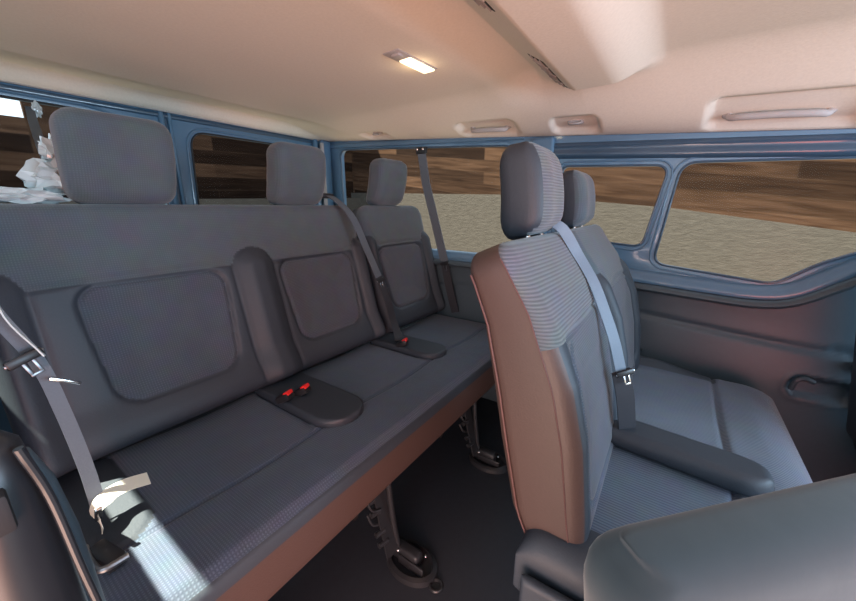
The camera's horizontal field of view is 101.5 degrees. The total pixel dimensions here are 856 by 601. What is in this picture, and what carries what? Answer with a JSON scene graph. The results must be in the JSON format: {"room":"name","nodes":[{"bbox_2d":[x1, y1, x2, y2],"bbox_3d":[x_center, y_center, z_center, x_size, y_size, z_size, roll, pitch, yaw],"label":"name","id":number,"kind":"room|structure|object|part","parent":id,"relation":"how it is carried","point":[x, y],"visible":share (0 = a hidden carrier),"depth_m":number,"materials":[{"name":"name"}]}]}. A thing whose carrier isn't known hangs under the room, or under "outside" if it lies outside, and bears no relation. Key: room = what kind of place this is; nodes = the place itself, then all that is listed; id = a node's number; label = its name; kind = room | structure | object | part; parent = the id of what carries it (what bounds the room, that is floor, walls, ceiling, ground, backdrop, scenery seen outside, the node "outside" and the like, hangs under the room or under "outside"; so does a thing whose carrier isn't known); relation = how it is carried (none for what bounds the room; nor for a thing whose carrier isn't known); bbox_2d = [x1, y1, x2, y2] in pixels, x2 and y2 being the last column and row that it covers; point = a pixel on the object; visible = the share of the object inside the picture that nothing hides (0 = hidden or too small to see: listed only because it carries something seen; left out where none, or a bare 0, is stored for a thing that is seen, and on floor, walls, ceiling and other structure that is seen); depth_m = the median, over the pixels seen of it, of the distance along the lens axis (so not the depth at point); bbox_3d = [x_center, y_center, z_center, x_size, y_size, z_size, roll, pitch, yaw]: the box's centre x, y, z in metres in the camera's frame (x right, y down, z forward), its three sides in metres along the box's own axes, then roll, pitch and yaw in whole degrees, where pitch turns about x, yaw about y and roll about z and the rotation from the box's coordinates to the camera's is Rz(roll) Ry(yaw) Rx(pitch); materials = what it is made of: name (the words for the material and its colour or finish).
{"room":"vehicle interior","nodes":[
{"label":"vehicle interior","id":0,"kind":"room"},
{"bbox_2d":[0,82,170,432],"bbox_3d":[-1.443,-0.077,1.406,0.030,1.442,0.855,10,18,33],"label":"door","id":1,"kind":"structure","parent":0,"point":[4,423],"depth_m":1.32,"materials":[{"name":"blue paint"}]},
{"bbox_2d":[0,89,185,204],"bbox_3d":[-1.385,-0.098,1.451,0.022,1.400,0.774,10,18,33],"label":"door frame","id":2,"kind":"structure","parent":1,"relation":"attached to","point":[161,116],"depth_m":1.54,"materials":[{"name":"blue paint"}]},
{"bbox_2d":[163,112,181,204],"bbox_3d":[-1.183,-0.176,1.743,0.012,1.420,0.018,10,18,33],"label":"trim","id":3,"kind":"structure","parent":2,"relation":"attached to","point":[165,119],"depth_m":1.64,"materials":[{"name":"blue paint"}]},
{"bbox_2d":[95,352,523,600],"bbox_3d":[0.264,0.826,0.976,3.700,0.040,2.000,10,18,33],"label":"floor","id":4,"kind":"structure","parent":0,"point":[466,515],"depth_m":1.14,"materials":[{"name":"black carpet"}]},
{"bbox_2d":[0,430,105,600],"bbox_3d":[-0.400,0.514,0.414,0.146,0.852,0.094,10,18,33],"label":"door panel","id":5,"kind":"object","parent":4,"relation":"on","point":[45,555],"visible":1,"depth_m":0.31,"materials":[{"name":"black plastic"}]},
{"bbox_2d":[0,107,507,600],"bbox_3d":[-0.228,0.093,1.220,0.863,1.249,1.610,10,18,33],"label":"seat","id":6,"kind":"object","parent":4,"relation":"on","point":[166,316],"visible":0.95,"depth_m":0.92,"materials":[{"name":"fabric"}]},
{"bbox_2d":[0,100,102,505],"bbox_3d":[-0.954,-0.154,0.977,0.271,0.915,1.096,-11,19,-36],"label":"belt","id":7,"kind":"object","parent":6,"relation":"on","point":[37,174],"visible":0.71,"depth_m":0.67,"materials":[{"name":"grey fabric"}]},
{"bbox_3d":[-0.666,0.147,0.643,0.010,0.030,0.040,10,18,33],"label":"tongue blade","id":8,"kind":"part","parent":7,"relation":"part of","materials":[{"name":"silver metal"}]},
{"bbox_2d":[87,506,129,573],"bbox_3d":[-0.558,0.403,0.593,0.120,0.082,0.045,10,18,33],"label":"belt buckle","id":9,"kind":"object","parent":6,"relation":"on","point":[107,557],"visible":0.84,"depth_m":0.58,"materials":[{"name":"black plastic"}]},
{"bbox_3d":[-0.584,0.378,0.619,0.042,0.048,0.010,10,18,33],"label":"blade","id":10,"kind":"part","parent":9,"relation":"part of","materials":[{"name":"silver metal"}]},
{"bbox_3d":[-0.545,0.425,0.589,0.086,0.013,0.045,10,18,33],"label":"frame","id":11,"kind":"part","parent":9,"relation":"part of","materials":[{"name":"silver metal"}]},
{"bbox_2d":[89,472,150,533],"bbox_3d":[-0.604,0.394,0.688,0.059,0.051,0.118,2,15,7],"label":"paper tag","id":12,"kind":"object","parent":6,"relation":"on","point":[112,492],"visible":0.94,"depth_m":0.69,"materials":[{"name":"beige paper"}]},
{"bbox_3d":[-0.602,-0.005,1.151,0.295,0.599,1.085,10,18,33],"label":"backrest","id":13,"kind":"part","parent":6,"relation":"part of","materials":[{"name":"fabric"}]},
{"bbox_2d":[57,314,494,600],"bbox_3d":[-0.200,0.350,1.265,0.560,0.160,1.605,10,18,33],"label":"seat cushion","id":14,"kind":"object","parent":6,"relation":"on","point":[240,496],"depth_m":0.82,"materials":[{"name":"fabric"}]},
{"bbox_2d":[322,193,403,340],"bbox_3d":[-0.281,-0.143,1.507,0.400,0.614,0.095,5,16,17],"label":"belt","id":15,"kind":"object","parent":6,"relation":"on","point":[398,336],"visible":0.94,"depth_m":1.49,"materials":[{"name":"grey fabric"}]},
{"bbox_3d":[-0.102,0.618,1.020,0.040,0.233,0.019,2,15,8],"label":"lever","id":16,"kind":"part","parent":6,"relation":"part of","materials":[{"name":"black plastic"}]},
{"bbox_3d":[-0.143,-0.179,1.802,0.280,0.599,0.475,10,18,33],"label":"backrest","id":17,"kind":"part","parent":6,"relation":"part of","materials":[{"name":"fabric"}]},
{"bbox_3d":[0.198,0.506,1.436,0.040,0.233,0.019,2,15,8],"label":"lever","id":18,"kind":"part","parent":6,"relation":"part of","materials":[{"name":"black plastic"}]},
{"bbox_2d":[429,578,442,593],"bbox_3d":[0.023,0.800,0.982,0.042,0.011,0.042,10,18,33],"label":"anchor","id":19,"kind":"object","parent":4,"relation":"attached to","point":[436,586],"visible":1,"depth_m":0.98,"materials":[{"name":"black metal"}]},
{"bbox_2d":[470,141,812,600],"bbox_3d":[0.569,0.227,0.895,0.677,1.157,1.036,10,18,33],"label":"seat","id":20,"kind":"object","parent":4,"relation":"on","point":[696,441],"visible":0.8,"depth_m":0.70,"materials":[{"name":"fabric"}]},
{"bbox_3d":[0.290,0.159,0.785,0.268,0.596,0.420,10,18,33],"label":"backrest","id":21,"kind":"part","parent":20,"relation":"part of","materials":[{"name":"fabric"}]},
{"bbox_2d":[551,221,635,428],"bbox_3d":[0.383,0.067,0.816,0.248,0.510,0.064,7,16,24],"label":"belt","id":22,"kind":"object","parent":20,"relation":"on","point":[622,378],"visible":0.98,"depth_m":0.80,"materials":[{"name":"grey fabric"}]},
{"bbox_3d":[0.558,0.059,1.158,0.268,0.596,0.440,10,18,33],"label":"backrest","id":23,"kind":"part","parent":20,"relation":"part of","materials":[{"name":"fabric"}]},
{"bbox_2d":[513,356,812,600],"bbox_3d":[0.652,0.422,0.911,0.500,0.188,1.000,10,18,33],"label":"seat cushion","id":24,"kind":"object","parent":20,"relation":"on","point":[637,482],"depth_m":0.79,"materials":[{"name":"fabric"}]},
{"bbox_2d":[583,473,855,600],"bbox_3d":[0.403,0.592,0.259,0.500,0.782,0.380,-3,15,-12],"label":"seat","id":25,"kind":"object","parent":4,"relation":"on","point":[798,543],"visible":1,"depth_m":0.27,"materials":[{"name":"grey fabric"}]},
{"bbox_2d":[846,335,855,449],"bbox_3d":[1.389,0.260,0.784,0.608,1.154,0.440,10,18,33],"label":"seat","id":26,"kind":"object","parent":4,"relation":"on","point":[851,416],"visible":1,"depth_m":1.06,"materials":[{"name":"grey fabric"}]},
{"bbox_2d":[0,0,855,141],"bbox_3d":[0.282,-0.470,0.608,3.564,0.342,1.805,10,18,33],"label":"ceiling","id":27,"kind":"structure","parent":0,"point":[314,69],"depth_m":0.99,"materials":[{"name":"fabric"}]},
{"bbox_2d":[372,132,382,135],"bbox_3d":[-0.280,-0.924,1.929,0.062,0.033,0.038,10,18,33],"label":"coat hook","id":28,"kind":"object","parent":27,"relation":"attached to","point":[374,133],"visible":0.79,"depth_m":1.92,"materials":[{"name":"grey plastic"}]},
{"bbox_2d":[383,48,436,73],"bbox_3d":[-0.050,-0.713,1.044,0.062,0.017,0.185,11,19,36],"label":"recessed light","id":29,"kind":"object","parent":27,"relation":"in","point":[398,55],"visible":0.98,"depth_m":1.03,"materials":[{"name":"grey plastic"}]},
{"bbox_2d":[391,53,402,58],"bbox_3d":[-0.087,-0.695,0.993,0.031,0.008,0.023,10,18,33],"label":"switch","id":30,"kind":"object","parent":29,"relation":"attached to","point":[393,55],"depth_m":0.99,"materials":[{"name":"grey plastic"}]},
{"bbox_2d":[473,0,494,11],"bbox_3d":[0.046,-0.580,0.613,0.062,0.044,0.285,10,18,33],"label":"ceiling vent","id":31,"kind":"object","parent":27,"relation":"in","point":[483,3],"visible":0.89,"depth_m":0.70,"materials":[{"name":"grey plastic"}]},
{"bbox_2d":[470,125,510,132],"bbox_3d":[0.276,-0.781,1.579,0.205,0.055,0.061,10,18,33],"label":"handle","id":32,"kind":"object","parent":27,"relation":"attached to","point":[505,128],"visible":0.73,"depth_m":1.55,"materials":[{"name":"grey plastic"}]},
{"bbox_2d":[527,53,569,88],"bbox_3d":[0.372,-0.700,1.065,0.062,0.044,0.285,10,18,33],"label":"ceiling vent","id":33,"kind":"object","parent":27,"relation":"in","point":[538,62],"visible":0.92,"depth_m":1.04,"materials":[{"name":"grey plastic"}]},
{"bbox_2d":[568,119,583,125],"bbox_3d":[0.578,-0.702,1.371,0.062,0.028,0.038,10,18,33],"label":"coat hook","id":34,"kind":"object","parent":27,"relation":"attached to","point":[570,122],"visible":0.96,"depth_m":1.36,"materials":[{"name":"grey plastic"}]},
{"bbox_2d":[722,107,837,120],"bbox_3d":[1.064,-0.574,1.067,0.265,0.055,0.061,10,18,33],"label":"handle","id":35,"kind":"object","parent":27,"relation":"attached to","point":[805,112],"visible":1,"depth_m":1.04,"materials":[{"name":"grey plastic"}]},
{"bbox_2d":[330,129,855,284],"bbox_3d":[0.760,-0.381,1.446,3.460,0.950,0.026,10,18,33],"label":"wall","id":36,"kind":"structure","parent":0,"point":[639,259],"depth_m":1.37,"materials":[{"name":"blue paint"}]},
{"bbox_2d":[0,80,318,142],"bbox_3d":[-1.179,-0.829,1.573,0.022,0.020,1.700,10,18,33],"label":"trim","id":37,"kind":"structure","parent":36,"relation":"attached to","point":[2,86],"depth_m":1.48,"materials":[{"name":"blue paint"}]},
{"bbox_2d":[167,113,316,204],"bbox_3d":[-0.947,-0.261,2.095,0.030,1.442,0.848,10,18,33],"label":"door","id":38,"kind":"structure","parent":36,"relation":"in","point":[181,129],"depth_m":1.68,"materials":[{"name":"blue paint"}]},
{"bbox_2d":[186,128,294,204],"bbox_3d":[-0.943,-0.648,1.969,0.012,0.507,0.718,10,18,33],"label":"window frame","id":39,"kind":"structure","parent":38,"relation":"attached to","point":[196,129],"depth_m":1.71,"materials":[{"name":"blue paint"}]},
{"bbox_2d":[312,139,333,204],"bbox_3d":[-0.678,-0.341,2.398,0.055,1.400,0.114,10,18,33],"label":"trim","id":40,"kind":"structure","parent":36,"relation":"attached to","point":[327,152],"depth_m":2.26,"materials":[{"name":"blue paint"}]},
{"bbox_2d":[339,141,513,203],"bbox_3d":[-0.055,-0.567,1.966,1.227,0.622,0.009,10,18,33],"label":"trim","id":41,"kind":"structure","parent":36,"relation":"attached to","point":[469,145],"depth_m":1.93,"materials":[{"name":"blue paint"}]},
{"bbox_2d":[330,137,523,148],"bbox_3d":[-0.107,-0.868,1.921,1.312,0.102,0.016,10,18,33],"label":"trim","id":42,"kind":"structure","parent":36,"relation":"attached to","point":[447,140],"depth_m":1.89,"materials":[{"name":"blue paint"}]},
{"bbox_2d":[416,146,458,312],"bbox_3d":[0.051,-0.368,1.886,0.291,0.873,0.033,12,19,37],"label":"belt","id":43,"kind":"object","parent":36,"relation":"hanging from","point":[421,152],"visible":1,"depth_m":1.88,"materials":[{"name":"grey fabric"}]},
{"bbox_2d":[532,137,554,235],"bbox_3d":[0.500,-0.425,1.591,0.100,0.580,0.030,10,18,33],"label":"trim","id":44,"kind":"structure","parent":36,"relation":"attached to","point":[547,142],"depth_m":1.50,"materials":[{"name":"blue paint"}]},
{"bbox_2d":[555,164,667,246],"bbox_3d":[0.735,-0.394,1.443,0.392,0.327,0.009,10,18,33],"label":"trim","id":45,"kind":"structure","parent":36,"relation":"attached to","point":[620,165],"depth_m":1.37,"materials":[{"name":"blue paint"}]},
{"bbox_2d":[552,159,673,250],"bbox_3d":[0.735,-0.394,1.443,0.426,0.361,0.007,10,18,33],"label":"trim","id":46,"kind":"structure","parent":36,"relation":"attached to","point":[661,160],"depth_m":1.37,"materials":[{"name":"blue paint"}]},
{"bbox_2d":[432,248,855,308],"bbox_3d":[0.752,-0.231,1.457,3.440,0.321,0.044,10,18,33],"label":"trim","id":47,"kind":"structure","parent":36,"relation":"attached to","point":[846,270],"depth_m":1.24,"materials":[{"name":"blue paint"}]},
{"bbox_2d":[553,133,855,158],"bbox_3d":[1.348,-0.440,0.982,2.004,0.190,0.024,10,18,33],"label":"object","id":48,"kind":"structure","parent":36,"relation":"attached to","point":[815,145],"depth_m":1.20,"materials":[{"name":"blue paint"}]},
{"bbox_2d":[649,156,855,283],"bbox_3d":[1.351,-0.228,1.044,1.113,0.418,0.009,10,18,33],"label":"trim","id":49,"kind":"structure","parent":36,"relation":"attached to","point":[830,157],"depth_m":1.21,"materials":[{"name":"blue paint"}]},
{"bbox_2d":[346,264,855,482],"bbox_3d":[0.746,0.145,1.556,3.450,0.976,0.048,10,18,33],"label":"lining","id":50,"kind":"object","parent":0,"point":[764,350],"visible":0.23,"depth_m":1.23,"materials":[{"name":"grey plastic"}]},
{"bbox_2d":[788,376,815,389],"bbox_3d":[1.266,0.283,1.183,0.062,0.057,0.026,8,17,28],"label":"handle","id":51,"kind":"object","parent":50,"relation":"attached to","point":[795,381],"visible":1,"depth_m":1.18,"materials":[{"name":"grey plastic"}]},
{"label":"ground","id":52,"kind":"structure","parent":0,"visible":0},
{"bbox_2d":[0,198,360,210],"bbox_3d":[-3.975,-0.166,3.448,0.300,1.800,9.000,10,18,33],"label":"wall","id":53,"kind":"structure","parent":52,"relation":"on","point":[352,203],"depth_m":4.90,"materials":[{"name":"brown wood"}]},
{"bbox_2d":[0,101,353,198],"bbox_3d":[-4.008,-2.136,3.135,0.050,2.630,9.300,10,18,33],"label":"wall","id":54,"kind":"structure","parent":53,"relation":"on","point":[226,168],"depth_m":4.77,"materials":[{"name":"brown wood"}]},
{"bbox_2d":[351,193,855,280],"bbox_3d":[3.212,-0.386,4.078,11.340,1.900,0.300,10,18,33],"label":"floor","id":55,"kind":"structure","parent":52,"relation":"on","point":[762,250],"depth_m":3.96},
{"bbox_2d":[351,147,855,231],"bbox_3d":[3.037,-1.704,3.783,11.690,4.400,0.050,10,18,33],"label":"wall","id":56,"kind":"structure","parent":55,"relation":"attached to","point":[813,193],"depth_m":3.84,"materials":[{"name":"brown wood"}]}
]}

